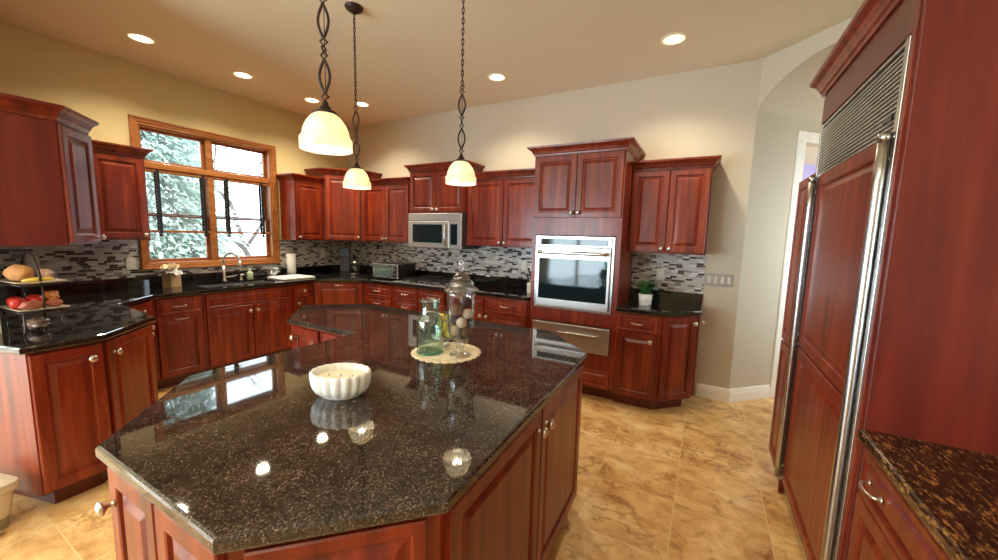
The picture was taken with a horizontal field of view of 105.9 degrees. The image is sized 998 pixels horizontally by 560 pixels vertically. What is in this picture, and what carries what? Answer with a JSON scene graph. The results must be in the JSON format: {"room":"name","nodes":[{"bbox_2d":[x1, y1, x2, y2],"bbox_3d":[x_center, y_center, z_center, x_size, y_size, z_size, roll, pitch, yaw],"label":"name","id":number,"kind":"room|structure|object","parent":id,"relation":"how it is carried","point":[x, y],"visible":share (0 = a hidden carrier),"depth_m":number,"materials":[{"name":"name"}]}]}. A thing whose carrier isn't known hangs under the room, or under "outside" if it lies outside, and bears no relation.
{"room":"kitchen","nodes":[
{"label":"kitchen","id":0,"kind":"room"},
{"bbox_2d":[0,21,346,285],"bbox_3d":[-3.357,-0.616,4.307,0.160,3.084,3.780,5,8,28],"label":"wall","id":1,"kind":"structure","parent":0,"point":[104,88],"depth_m":3.60,"materials":[{"name":"yellow paint"}]},
{"bbox_2d":[0,92,105,245],"bbox_3d":[-3.247,-0.662,2.560,1.681,0.797,0.523,5,8,28],"label":"upper cabinet","id":2,"kind":"object","parent":1,"relation":"attached to","point":[48,195],"visible":1,"depth_m":2.14,"materials":[{"name":"brown wood"}]},
{"bbox_2d":[91,140,152,239],"bbox_3d":[-3.559,-0.784,3.353,0.365,0.838,0.681,5,8,28],"label":"upper cabinet","id":3,"kind":"object","parent":1,"relation":"attached to","point":[119,169],"visible":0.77,"depth_m":3.37,"materials":[{"name":"brown wood"}]},
{"bbox_2d":[0,240,347,285],"bbox_3d":[-3.253,-0.282,4.376,0.008,0.378,3.601,5,8,28],"label":"tile backsplash","id":4,"kind":"structure","parent":1,"relation":"attached to","point":[105,259],"depth_m":3.58,"materials":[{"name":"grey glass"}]},
{"bbox_2d":[25,256,39,269],"bbox_3d":[-3.916,-0.142,3.162,0.008,0.116,0.074,5,8,28],"label":"wall outlet","id":5,"kind":"object","parent":4,"relation":"attached to","point":[29,262],"visible":0.59,"depth_m":3.15,"materials":[{"name":"plastic"}]},
{"bbox_2d":[125,257,135,269],"bbox_3d":[-3.620,-0.162,3.702,0.008,0.116,0.074,5,8,28],"label":"wall outlet","id":6,"kind":"object","parent":4,"relation":"attached to","point":[130,262],"visible":1,"depth_m":3.70,"materials":[{"name":"plastic"}]},
{"bbox_2d":[321,249,324,256],"bbox_3d":[-2.594,-0.398,5.549,0.008,0.116,0.074,5,8,28],"label":"wall outlet","id":7,"kind":"object","parent":4,"relation":"attached to","point":[322,250],"visible":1,"depth_m":5.55,"materials":[{"name":"plastic"}]},
{"bbox_2d":[127,114,279,269],"bbox_3d":[-3.294,-0.910,4.334,0.188,1.500,1.404,5,8,28],"label":"window","id":8,"kind":"structure","parent":1,"relation":"in","point":[206,139],"depth_m":4.30,"materials":[{"name":"brown wood"}]},
{"bbox_2d":[145,168,210,236],"bbox_3d":[-3.440,-0.806,4.038,0.058,0.680,0.561,5,8,28],"label":"window blind","id":9,"kind":"object","parent":8,"relation":"attached to","point":[156,172],"visible":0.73,"depth_m":4.00,"materials":[{"name":"brown wood"}]},
{"bbox_2d":[214,177,270,236],"bbox_3d":[-3.126,-0.865,4.604,0.058,0.680,0.611,5,8,28],"label":"window blind","id":10,"kind":"object","parent":8,"relation":"attached to","point":[228,221],"visible":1,"depth_m":4.55,"materials":[{"name":"brown wood"}]},
{"bbox_2d":[276,173,324,239],"bbox_3d":[-2.635,-0.955,5.023,0.365,0.838,0.466,5,8,28],"label":"upper cabinet","id":11,"kind":"object","parent":1,"relation":"attached to","point":[301,196],"visible":1,"depth_m":4.92,"materials":[{"name":"brown wood"}]},
{"bbox_2d":[0,385,802,559],"bbox_3d":[-1.144,1.139,3.332,13.400,0.060,11.900,5,8,28],"label":"floor","id":12,"kind":"structure","parent":0,"point":[696,479],"depth_m":2.19,"materials":[{"name":"tile"}]},
{"bbox_2d":[0,473,19,534],"bbox_3d":[-2.580,1.121,1.832,0.318,0.248,0.246,3,7,11],"label":"waste bin","id":13,"kind":"object","parent":12,"relation":"on","point":[8,483],"visible":1,"depth_m":1.87,"materials":[{"name":"beige plastic"}]},
{"bbox_2d":[0,323,157,503],"bbox_3d":[-2.430,0.765,2.229,0.478,0.873,0.715,5,8,28],"label":"base cabinet","id":14,"kind":"object","parent":12,"relation":"on","point":[57,406],"visible":0.87,"depth_m":2.02,"materials":[{"name":"brown wood"}]},
{"bbox_2d":[126,300,156,376],"bbox_3d":[-3.211,0.663,2.923,1.605,0.873,0.950,5,8,28],"label":"base cabinet","id":15,"kind":"object","parent":12,"relation":"on","point":[145,306],"visible":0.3,"depth_m":3.29,"materials":[{"name":"brown wood"}]},
{"bbox_2d":[0,264,530,354],"bbox_3d":[-1.795,0.117,3.523,3.434,0.139,3.768,5,8,28],"label":"countertop","id":16,"kind":"structure","parent":15,"relation":"on","point":[97,311],"depth_m":3.33,"materials":[{"name":"black stone"}]},
{"bbox_2d":[0,250,71,335],"bbox_3d":[-2.651,0.059,2.136,0.304,0.455,0.193,4,7,22],"label":"fruit stand","id":17,"kind":"object","parent":16,"relation":"on","point":[55,281],"visible":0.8,"depth_m":2.09,"materials":[{"name":"metal"}]},
{"bbox_2d":[5,297,20,306],"bbox_3d":[-2.723,0.124,2.116,0.064,0.059,0.063,4,7,22],"label":"apple","id":18,"kind":"object","parent":17,"relation":"on","point":[9,298],"visible":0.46,"depth_m":2.09,"materials":[{"name":"red food"}]},
{"bbox_2d":[8,298,25,308],"bbox_3d":[-2.665,0.130,2.082,0.064,0.059,0.063,4,7,22],"label":"apple","id":19,"kind":"object","parent":17,"relation":"on","point":[13,303],"visible":0.88,"depth_m":2.06,"materials":[{"name":"red food"}]},
{"bbox_2d":[2,264,33,280],"bbox_3d":[-2.675,-0.041,2.098,0.143,0.095,0.108,4,7,22],"label":"bread loaf","id":20,"kind":"object","parent":17,"relation":"on","point":[16,272],"visible":0.91,"depth_m":2.07,"materials":[{"name":"food"}]},
{"bbox_2d":[18,300,42,309],"bbox_3d":[-2.579,0.139,2.080,0.057,0.050,0.102,4,7,22],"label":"sweet potato","id":21,"kind":"object","parent":17,"relation":"on","point":[30,305],"visible":0.93,"depth_m":2.06,"materials":[{"name":"food"}]},
{"bbox_2d":[25,294,40,301],"bbox_3d":[-2.696,0.116,2.182,0.068,0.063,0.067,4,7,22],"label":"apple","id":22,"kind":"object","parent":17,"relation":"on","point":[27,297],"visible":0.4,"depth_m":2.16,"materials":[{"name":"red food"}]},
{"bbox_2d":[28,296,42,301],"bbox_3d":[-2.633,0.123,2.145,0.064,0.059,0.063,4,7,22],"label":"apple","id":23,"kind":"object","parent":17,"relation":"on","point":[37,298],"visible":0.52,"depth_m":2.13,"materials":[{"name":"red food"}]},
{"bbox_2d":[21,277,54,281],"bbox_3d":[-2.557,-0.004,2.093,0.027,0.026,0.128,4,7,18],"label":"banana","id":24,"kind":"object","parent":17,"relation":"on","point":[34,279],"visible":0.94,"depth_m":2.08,"materials":[{"name":"yellow food"}]},
{"bbox_2d":[35,268,53,276],"bbox_3d":[-2.643,-0.036,2.188,0.111,0.063,0.065,4,7,22],"label":"bread roll","id":25,"kind":"object","parent":17,"relation":"on","point":[44,272],"visible":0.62,"depth_m":2.17,"materials":[{"name":"food"}]},
{"bbox_2d":[44,291,59,301],"bbox_3d":[-2.627,0.109,2.212,0.122,0.086,0.066,4,7,22],"label":"snack bag","id":26,"kind":"object","parent":17,"relation":"on","point":[49,295],"visible":0.55,"depth_m":2.19,"materials":[{"name":"orange plastic"}]},
{"bbox_2d":[45,299,62,306],"bbox_3d":[-2.552,0.133,2.160,0.050,0.046,0.067,4,7,22],"label":"sweet potato","id":27,"kind":"object","parent":17,"relation":"on","point":[51,303],"visible":1,"depth_m":2.15,"materials":[{"name":"orange food"}]},
{"bbox_2d":[22,316,50,329],"bbox_3d":[-2.651,0.248,2.155,0.142,0.074,0.100,4,7,22],"label":"plastic bag","id":28,"kind":"object","parent":16,"relation":"on","point":[37,323],"visible":0.89,"depth_m":2.13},
{"bbox_2d":[160,263,182,287],"bbox_3d":[-3.340,-0.051,3.824,0.352,0.246,0.154,6,8,32],"label":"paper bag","id":29,"kind":"object","parent":16,"relation":"on","point":[171,276],"visible":1,"depth_m":3.79,"materials":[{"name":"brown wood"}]},
{"bbox_2d":[222,252,241,280],"bbox_3d":[-3.092,-0.153,4.359,0.202,0.337,0.159,5,8,28],"label":"faucet","id":30,"kind":"object","parent":16,"relation":"on","point":[224,276],"visible":1,"depth_m":4.34,"materials":[{"name":"silver metal"}]},
{"bbox_2d":[198,280,271,287],"bbox_3d":[-2.951,0.134,4.263,0.382,0.166,0.752,5,8,28],"label":"sink","id":31,"kind":"object","parent":16,"relation":"in","point":[259,281],"visible":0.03,"depth_m":4.32,"materials":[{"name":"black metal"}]},
{"bbox_2d":[247,268,252,279],"bbox_3d":[-3.030,-0.074,4.578,0.066,0.134,0.065,5,8,28],"label":"soap bottle","id":32,"kind":"object","parent":16,"relation":"on","point":[249,273],"visible":1,"depth_m":4.56,"materials":[{"name":"green plastic"}]},
{"bbox_2d":[267,274,314,280],"bbox_3d":[-2.642,-0.036,4.792,0.362,0.027,0.412,5,8,28],"label":"dish towel","id":33,"kind":"object","parent":16,"relation":"on","point":[293,276],"visible":1,"depth_m":4.72,"materials":[{"name":"white fabric"}]},
{"bbox_2d":[286,252,295,274],"bbox_3d":[-2.784,-0.219,5.047,0.140,0.325,0.140,5,8,28],"label":"paper towel roll","id":34,"kind":"object","parent":16,"relation":"on","point":[291,258],"visible":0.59,"depth_m":5.01,"materials":[{"name":"white paper"}]},
{"bbox_2d":[339,249,360,274],"bbox_3d":[-2.124,-0.258,5.370,0.260,0.360,0.243,0,7,-16],"label":"coffee maker","id":35,"kind":"object","parent":16,"relation":"on","point":[345,254],"visible":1,"depth_m":5.33,"materials":[{"name":"black plastic"}]},
{"bbox_2d":[373,262,415,279],"bbox_3d":[-1.418,-0.126,5.066,0.450,0.205,0.376,5,8,28],"label":"toaster oven","id":36,"kind":"object","parent":16,"relation":"on","point":[393,270],"visible":0.94,"depth_m":4.94,"materials":[{"name":"silver metal"}]},
{"bbox_2d":[393,275,473,287],"bbox_3d":[-0.815,0.008,4.706,0.850,0.054,0.555,5,8,28],"label":"gas cooktop","id":37,"kind":"object","parent":16,"relation":"in","point":[435,281],"visible":1,"depth_m":4.61,"materials":[{"name":"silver metal"}]},
{"bbox_2d":[526,268,530,292],"bbox_3d":[0.362,0.005,4.061,0.102,0.272,0.193,4,7,23],"label":"utensil crock","id":38,"kind":"object","parent":16,"relation":"on","point":[529,280],"visible":0.37,"depth_m":4.03,"materials":[{"name":"white ceramic"}]},
{"bbox_2d":[150,294,206,389],"bbox_3d":[-3.291,0.566,3.734,0.676,0.873,0.397,5,8,28],"label":"base cabinet","id":39,"kind":"object","parent":12,"relation":"on","point":[179,334],"visible":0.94,"depth_m":3.58,"materials":[{"name":"brown wood"}]},
{"bbox_2d":[202,285,292,371],"bbox_3d":[-2.973,0.507,4.309,0.677,0.872,0.917,5,8,28],"label":"base cabinet","id":40,"kind":"object","parent":12,"relation":"on","point":[240,326],"visible":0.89,"depth_m":4.09,"materials":[{"name":"brown wood"}]},
{"bbox_2d":[291,282,313,349],"bbox_3d":[-2.683,0.453,4.833,0.677,0.873,0.280,5,8,28],"label":"base cabinet","id":41,"kind":"object","parent":12,"relation":"on","point":[302,294],"visible":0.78,"depth_m":4.63,"materials":[{"name":"brown wood"}]},
{"bbox_2d":[94,324,582,559],"bbox_3d":[-0.840,0.829,2.032,2.350,0.873,1.983,5,8,28],"label":"base cabinet","id":42,"kind":"object","parent":12,"relation":"on","point":[517,509],"visible":0.36,"depth_m":1.05,"materials":[{"name":"brown wood"}]},
{"bbox_2d":[95,304,587,554],"bbox_3d":[-0.852,0.371,1.994,2.385,0.038,1.937,5,8,28],"label":"countertop","id":43,"kind":"structure","parent":42,"relation":"on","point":[243,455],"depth_m":1.15,"materials":[{"name":"brown stone"}]},
{"bbox_2d":[309,363,370,399],"bbox_3d":[-0.588,0.381,1.400,0.223,0.095,0.167,2,7,3],"label":"bowl","id":44,"kind":"object","parent":43,"relation":"on","point":[335,381],"visible":1,"depth_m":1.35,"materials":[{"name":"white ceramic"}]},
{"bbox_2d":[411,342,480,363],"bbox_3d":[-0.272,0.371,1.944,0.360,0.004,0.358,5,8,28],"label":"doily","id":45,"kind":"object","parent":43,"relation":"on","point":[442,356],"visible":0.85,"depth_m":1.91,"materials":[{"name":"beige fabric"}]},
{"bbox_2d":[416,299,442,355],"bbox_3d":[-0.349,0.233,1.904,0.135,0.275,0.134,5,8,28],"label":"glass bottle","id":46,"kind":"object","parent":45,"relation":"on","point":[441,347],"visible":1,"depth_m":1.89,"materials":[{"name":"glass"}]},
{"bbox_2d":[435,311,454,345],"bbox_3d":[-0.292,0.266,2.050,0.116,0.178,0.115,5,8,28],"label":"candy jar","id":47,"kind":"object","parent":45,"relation":"on","point":[437,311],"visible":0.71,"depth_m":2.03,"materials":[{"name":"clear glass"}]},
{"bbox_2d":[437,329,444,337],"bbox_3d":[-0.316,0.289,2.041,0.045,0.043,0.045,5,8,28],"label":"lemon","id":48,"kind":"object","parent":47,"relation":"in","point":[439,332],"visible":0.89,"depth_m":2.02,"materials":[{"name":"yellow food"}]},
{"bbox_2d":[437,314,445,321],"bbox_3d":[-0.310,0.204,2.035,0.045,0.043,0.045,5,8,28],"label":"lemon","id":49,"kind":"object","parent":47,"relation":"in","point":[440,319],"visible":0.88,"depth_m":2.02,"materials":[{"name":"yellow food"}]},
{"bbox_2d":[441,322,447,330],"bbox_3d":[-0.289,0.248,2.018,0.045,0.043,0.045,5,8,28],"label":"lemon","id":50,"kind":"object","parent":47,"relation":"in","point":[445,326],"visible":0.83,"depth_m":2.00,"materials":[{"name":"yellow food"}]},
{"bbox_2d":[445,329,452,337],"bbox_3d":[-0.268,0.290,2.043,0.045,0.043,0.045,5,8,28],"label":"lemon","id":51,"kind":"object","parent":47,"relation":"in","point":[447,333],"visible":0.62,"depth_m":2.03,"materials":[{"name":"yellow food"}]},
{"bbox_2d":[443,259,478,354],"bbox_3d":[-0.188,0.138,1.860,0.174,0.482,0.174,5,8,28],"label":"apothecary jar","id":52,"kind":"object","parent":45,"relation":"on","point":[460,291],"visible":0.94,"depth_m":1.85,"materials":[{"name":"clear glass"}]},
{"bbox_2d":[449,315,458,323],"bbox_3d":[-0.224,0.196,1.878,0.052,0.052,0.052,5,8,28],"label":"decorative ball","id":53,"kind":"object","parent":52,"relation":"in","point":[452,319],"visible":0.77,"depth_m":1.86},
{"bbox_2d":[450,325,459,334],"bbox_3d":[-0.217,0.249,1.856,0.050,0.050,0.050,5,8,28],"label":"decorative ball","id":54,"kind":"object","parent":52,"relation":"in","point":[455,330],"visible":0.99,"depth_m":1.84,"materials":[{"name":"beige wicker"}]},
{"bbox_2d":[451,304,462,315],"bbox_3d":[-0.206,0.149,1.837,0.059,0.060,0.059,5,8,28],"label":"decorative ball","id":55,"kind":"object","parent":52,"relation":"in","point":[456,310],"visible":1,"depth_m":1.82,"materials":[{"name":"brown"}]},
{"bbox_2d":[456,317,466,327],"bbox_3d":[-0.183,0.209,1.843,0.055,0.056,0.055,5,8,28],"label":"decorative ball","id":56,"kind":"object","parent":52,"relation":"in","point":[461,322],"visible":1,"depth_m":1.82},
{"bbox_2d":[460,327,470,336],"bbox_3d":[-0.165,0.258,1.860,0.052,0.052,0.052,5,8,28],"label":"decorative ball","id":57,"kind":"object","parent":52,"relation":"in","point":[465,332],"visible":0.98,"depth_m":1.84,"materials":[{"name":"brown"}]},
{"bbox_2d":[461,296,472,307],"bbox_3d":[-0.159,0.110,1.855,0.057,0.058,0.057,5,8,28],"label":"decorative ball","id":58,"kind":"object","parent":52,"relation":"in","point":[466,302],"visible":1,"depth_m":1.84,"materials":[{"name":"purple"}]},
{"bbox_2d":[462,308,472,318],"bbox_3d":[-0.153,0.167,1.852,0.053,0.054,0.054,5,8,28],"label":"decorative ball","id":59,"kind":"object","parent":52,"relation":"in","point":[467,313],"visible":1,"depth_m":1.84,"materials":[{"name":"beige"}]},
{"bbox_2d":[313,282,363,304],"bbox_3d":[-2.192,0.408,5.325,1.060,0.873,1.059,5,8,28],"label":"base cabinet","id":60,"kind":"object","parent":12,"relation":"on","point":[324,293],"visible":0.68,"depth_m":4.85,"materials":[{"name":"brown wood"}]},
{"bbox_2d":[364,282,393,306],"bbox_3d":[-1.411,0.454,5.105,0.520,0.873,0.698,5,8,28],"label":"base cabinet","id":61,"kind":"object","parent":12,"relation":"on","point":[375,294],"visible":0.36,"depth_m":4.79,"materials":[{"name":"brown wood"}]},
{"bbox_2d":[393,286,446,314],"bbox_3d":[-0.825,0.507,4.786,0.812,0.873,0.698,5,8,28],"label":"base cabinet","id":62,"kind":"object","parent":12,"relation":"on","point":[407,298],"visible":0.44,"depth_m":4.46,"materials":[{"name":"brown wood"}]},
{"bbox_2d":[446,292,529,327],"bbox_3d":[-0.017,0.579,4.346,1.028,0.873,0.699,5,8,28],"label":"base cabinet","id":63,"kind":"object","parent":12,"relation":"on","point":[513,312],"visible":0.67,"depth_m":3.97,"materials":[{"name":"brown wood"}]},
{"bbox_2d":[527,137,645,399],"bbox_3d":[0.832,-0.089,3.811,0.983,2.368,0.696,5,8,28],"label":"tall cabinet","id":64,"kind":"object","parent":12,"relation":"on","point":[582,189],"depth_m":3.49,"materials":[{"name":"brown wood"}]},
{"bbox_2d":[534,236,615,314],"bbox_3d":[0.807,-0.081,3.766,0.760,0.698,0.644,5,8,28],"label":"wall oven","id":65,"kind":"object","parent":64,"relation":"in","point":[572,273],"visible":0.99,"depth_m":3.52,"materials":[{"name":"silver metal"}]},
{"bbox_2d":[612,311,703,409],"bbox_3d":[1.495,0.715,3.523,0.697,0.873,0.699,5,8,28],"label":"base cabinet","id":66,"kind":"object","parent":12,"relation":"on","point":[655,357],"visible":0.97,"depth_m":3.31,"materials":[{"name":"brown wood"}]},
{"bbox_2d":[616,288,702,316],"bbox_3d":[1.501,0.207,3.481,0.672,0.139,0.678,5,8,28],"label":"countertop","id":67,"kind":"structure","parent":66,"relation":"on","point":[664,303],"depth_m":3.55,"materials":[{"name":"black stone"}]},
{"bbox_2d":[633,278,659,305],"bbox_3d":[1.379,0.110,3.480,0.324,0.250,0.320,0,7,-13],"label":"potted grass","id":68,"kind":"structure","parent":67,"relation":"on","point":[645,296],"depth_m":3.46,"materials":[{"name":"plant"}]},
{"bbox_2d":[769,173,814,467],"bbox_3d":[2.093,0.360,2.206,0.660,1.915,0.310,5,8,28],"label":"pantry cabinet","id":69,"kind":"object","parent":12,"relation":"on","point":[803,185],"visible":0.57,"depth_m":2.36,"materials":[{"name":"brown wood"}]},
{"bbox_2d":[774,35,911,559],"bbox_3d":[1.748,0.299,1.581,0.678,2.164,1.037,5,8,28],"label":"refrigerator","id":70,"kind":"object","parent":12,"relation":"on","point":[848,193],"visible":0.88,"depth_m":1.59,"materials":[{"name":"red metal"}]},
{"bbox_2d":[777,0,997,559],"bbox_3d":[1.738,0.176,1.561,0.711,2.411,1.233,5,8,28],"label":"refrigerator surround","id":71,"kind":"object","parent":12,"relation":"on","point":[930,374],"visible":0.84,"depth_m":1.13,"materials":[{"name":"brown wood"}]},
{"bbox_2d":[847,447,949,559],"bbox_3d":[1.277,1.025,0.823,0.681,0.873,0.762,5,8,28],"label":"base cabinet","id":72,"kind":"object","parent":12,"relation":"on","point":[884,525],"visible":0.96,"depth_m":1.08,"materials":[{"name":"brown wood"}]},
{"bbox_2d":[0,0,863,127],"bbox_3d":[-3.319,-1.920,1.926,10.450,0.060,7.900,5,8,28],"label":"ceiling","id":73,"kind":"structure","parent":0,"point":[408,57],"depth_m":3.06,"materials":[{"name":"beige paint"}]},
{"bbox_2d":[125,32,156,44],"bbox_3d":[-2.994,-2.020,3.149,0.196,0.008,0.196,5,8,28],"label":"recessed light","id":74,"kind":"object","parent":73,"relation":"in","point":[138,37],"visible":1,"depth_m":3.15,"materials":[{"name":"white glass"}]},
{"bbox_2d":[231,71,253,78],"bbox_3d":[-2.618,-2.092,3.849,0.196,0.008,0.196,5,8,28],"label":"recessed light","id":75,"kind":"object","parent":73,"relation":"in","point":[239,74],"visible":1,"depth_m":3.84,"materials":[{"name":"white glass"}]},
{"bbox_2d":[303,97,320,102],"bbox_3d":[-2.251,-2.163,4.531,0.196,0.008,0.196,5,8,28],"label":"recessed light","id":76,"kind":"object","parent":73,"relation":"in","point":[307,99],"visible":1,"depth_m":4.53,"materials":[{"name":"white glass"}]},
{"bbox_2d":[299,0,352,155],"bbox_3d":[-0.675,-1.137,1.436,0.196,1.244,0.196,5,8,28],"label":"pendant lamp","id":77,"kind":"object","parent":73,"relation":"hanging from","point":[323,131],"visible":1,"depth_m":1.45,"materials":[{"name":"white glass"}]},
{"bbox_2d":[343,2,370,189],"bbox_3d":[-1.032,-1.295,2.710,0.196,1.244,0.196,5,8,28],"label":"pendant lamp","id":78,"kind":"object","parent":73,"relation":"hanging from","point":[356,178],"visible":1,"depth_m":2.70,"materials":[{"name":"metal"}]},
{"bbox_2d":[354,101,369,106],"bbox_3d":[-1.685,-2.159,4.627,0.196,0.008,0.196,5,8,28],"label":"recessed light","id":79,"kind":"object","parent":73,"relation":"in","point":[360,103],"visible":0.88,"depth_m":4.63,"materials":[{"name":"white glass"}]},
{"bbox_2d":[445,0,475,185],"bbox_3d":[-0.228,-1.231,2.336,0.196,1.244,0.196,5,8,28],"label":"pendant lamp","id":80,"kind":"object","parent":73,"relation":"hanging from","point":[460,172],"visible":1,"depth_m":2.34,"materials":[{"name":"glass"}]},
{"bbox_2d":[487,73,506,81],"bbox_3d":[-0.020,-2.012,3.739,0.196,0.008,0.196,5,8,28],"label":"recessed light","id":81,"kind":"object","parent":73,"relation":"in","point":[497,77],"visible":1,"depth_m":3.74,"materials":[{"name":"white glass"}]},
{"bbox_2d":[661,32,687,45],"bbox_3d":[1.371,-1.883,2.948,0.196,0.008,0.196,5,8,28],"label":"recessed light","id":82,"kind":"object","parent":73,"relation":"in","point":[672,39],"visible":1,"depth_m":2.94,"materials":[{"name":"white glass"}]},
{"bbox_2d":[346,59,761,394],"bbox_3d":[-0.099,-0.583,4.745,5.373,3.084,0.120,5,8,28],"label":"wall","id":83,"kind":"structure","parent":0,"point":[712,111],"depth_m":3.68,"materials":[{"name":"beige paint"}]},
{"bbox_2d":[304,167,381,240],"bbox_3d":[-2.204,-1.055,5.385,0.759,0.973,0.706,5,8,28],"label":"upper cabinet","id":84,"kind":"object","parent":83,"relation":"attached to","point":[343,218],"visible":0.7,"depth_m":5.20,"materials":[{"name":"brown wood"}]},
{"bbox_2d":[363,177,409,242],"bbox_3d":[-1.463,-0.944,5.183,0.854,0.838,0.365,5,8,28],"label":"upper cabinet","id":85,"kind":"object","parent":83,"relation":"attached to","point":[386,206],"visible":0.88,"depth_m":5.04,"materials":[{"name":"brown wood"}]},
{"bbox_2d":[348,241,531,278],"bbox_3d":[-0.881,-0.310,5.133,3.435,0.378,0.008,5,8,28],"label":"tile backsplash","id":86,"kind":"structure","parent":83,"relation":"attached to","point":[485,260],"depth_m":5.00,"materials":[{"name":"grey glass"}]},
{"bbox_2d":[521,260,526,269],"bbox_3d":[0.297,-0.178,4.484,0.074,0.116,0.008,5,8,28],"label":"wall outlet","id":87,"kind":"object","parent":86,"relation":"attached to","point":[523,262],"visible":1,"depth_m":4.48,"materials":[{"name":"plastic"}]},
{"bbox_2d":[404,160,484,212],"bbox_3d":[-0.693,-1.130,4.717,0.956,0.590,0.400,5,8,28],"label":"upper cabinet","id":88,"kind":"object","parent":83,"relation":"attached to","point":[429,192],"visible":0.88,"depth_m":4.58,"materials":[{"name":"brown wood"}]},
{"bbox_2d":[408,213,478,248],"bbox_3d":[-0.714,-0.617,4.740,0.815,0.424,0.448,5,8,28],"label":"microwave","id":89,"kind":"object","parent":88,"relation":"attached to","point":[425,230],"visible":0.98,"depth_m":4.56,"materials":[{"name":"silver metal"}]},
{"bbox_2d":[466,168,534,247],"bbox_3d":[0.116,-0.802,4.324,0.993,0.838,0.365,5,8,28],"label":"upper cabinet","id":90,"kind":"object","parent":83,"relation":"attached to","point":[500,205],"visible":0.86,"depth_m":4.20,"materials":[{"name":"brown wood"}]},
{"bbox_2d":[630,252,705,293],"bbox_3d":[1.667,-0.081,3.746,0.666,0.378,0.008,5,8,28],"label":"tile backsplash","id":91,"kind":"structure","parent":83,"relation":"attached to","point":[683,272],"depth_m":3.72,"materials":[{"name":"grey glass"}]},
{"bbox_2d":[656,268,664,279],"bbox_3d":[1.615,-0.060,3.767,0.074,0.116,0.008,5,8,28],"label":"wall outlet","id":92,"kind":"object","parent":91,"relation":"attached to","point":[660,271],"visible":1,"depth_m":3.77,"materials":[{"name":"plastic"}]},
{"bbox_2d":[628,155,721,254],"bbox_3d":[1.619,-0.667,3.506,0.714,0.838,0.365,5,8,28],"label":"upper cabinet","id":93,"kind":"object","parent":83,"relation":"attached to","point":[670,208],"visible":1,"depth_m":3.38,"materials":[{"name":"brown wood"}]},
{"bbox_2d":[696,383,729,402],"bbox_3d":[2.066,1.089,3.641,0.279,0.130,0.016,5,8,28],"label":"baseboard","id":94,"kind":"structure","parent":83,"relation":"attached to","point":[702,390],"depth_m":3.63,"materials":[{"name":"beige paint"}]},
{"bbox_2d":[704,273,733,286],"bbox_3d":[2.064,-0.001,3.531,0.233,0.115,0.012,5,8,28],"label":"light switch","id":95,"kind":"object","parent":83,"relation":"attached to","point":[726,280],"visible":1,"depth_m":3.52,"materials":[{"name":"white plastic"}]},
{"bbox_2d":[639,293,652,305],"bbox_3d":[1.363,0.180,3.504,0.124,0.105,0.123,5,8,28],"label":"pot","id":96,"kind":"object","parent":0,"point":[645,299],"depth_m":3.46,"materials":[{"name":"white ceramic"}]},
{"bbox_2d":[729,113,821,388],"bbox_3d":[3.502,-0.190,3.861,2.700,2.694,0.100,0,7,-16],"label":"wall","id":97,"kind":"structure","parent":0,"point":[776,137],"depth_m":3.49,"materials":[{"name":"beige paint"}]},
{"bbox_2d":[729,384,770,402],"bbox_3d":[2.428,1.098,3.646,0.509,0.130,0.016,0,7,-16],"label":"baseboard","id":98,"kind":"structure","parent":97,"relation":"attached to","point":[761,391],"depth_m":3.64,"materials":[{"name":"beige paint"}]},
{"bbox_2d":[770,131,819,396],"bbox_3d":[3.176,-0.110,3.766,1.010,2.540,0.118,0,7,-16],"label":"trim","id":99,"kind":"structure","parent":97,"relation":"attached to","point":[804,137],"depth_m":3.54,"materials":[{"name":"beige paint"}]},
{"bbox_2d":[757,42,836,121],"bbox_3d":[3.720,-1.557,3.072,2.700,0.315,1.200,0,7,-16],"label":"ceiling","id":100,"kind":"structure","parent":0,"point":[792,97],"depth_m":3.24,"materials":[{"name":"beige paint"}]},
{"bbox_2d":[757,17,852,110],"bbox_3d":[2.493,-1.609,2.707,0.140,0.440,1.200,0,7,-16],"label":"wall","id":101,"kind":"structure","parent":0,"point":[775,67],"depth_m":3.00,"materials":[{"name":"beige paint"}]},
{"bbox_2d":[802,164,815,180],"bbox_3d":[3.864,-0.410,4.936,4.400,2.900,1.800,0,7,-16],"label":"wall","id":102,"kind":"structure","parent":0,"point":[808,170],"depth_m":5.90,"materials":[{"name":"purple paint"}]},
{"bbox_2d":[804,146,817,164],"bbox_3d":[4.090,-1.727,4.837,4.000,0.050,1.800,0,7,-16],"label":"ceiling","id":103,"kind":"structure","parent":0,"point":[811,153],"depth_m":5.28,"materials":[{"name":"beige paint"}]},
{"bbox_3d":[0.813,1.111,-0.016,0.681,0.873,1.157,5,8,28],"label":"base cabinet","id":104,"kind":"object","parent":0,"visible":0},
{"bbox_2d":[857,429,997,559],"bbox_3d":[0.802,0.663,-0.134,0.660,0.038,2.822,5,8,28],"label":"countertop","id":105,"kind":"structure","parent":104,"relation":"on","point":[953,491],"depth_m":0.96,"materials":[{"name":"brown stone"}]},
{"label":"outside","id":106,"kind":"structure","parent":0,"visible":0},
{"bbox_2d":[177,250,265,256],"bbox_3d":[-15.925,-0.505,19.088,33.840,0.020,46.000,5,8,28],"label":"ground","id":107,"kind":"structure","parent":106,"point":[253,253],"depth_m":33.71,"materials":[{"name":"white snow"}]},
{"bbox_2d":[140,130,250,258],"bbox_3d":[-7.379,-3.204,7.670,4.284,9.167,4.317,6,8,34],"label":"spruce tree","id":108,"kind":"object","parent":107,"relation":"on","point":[176,153],"visible":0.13,"depth_m":7.64,"materials":[{"name":"green plant"}]},
{"bbox_2d":[150,136,261,255],"bbox_3d":[-8.066,-2.764,12.454,7.418,6.456,5.703,-3,8,-36],"label":"bare tree","id":109,"kind":"object","parent":107,"relation":"on","point":[241,246],"visible":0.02,"depth_m":12.29,"materials":[{"name":"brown plant"}]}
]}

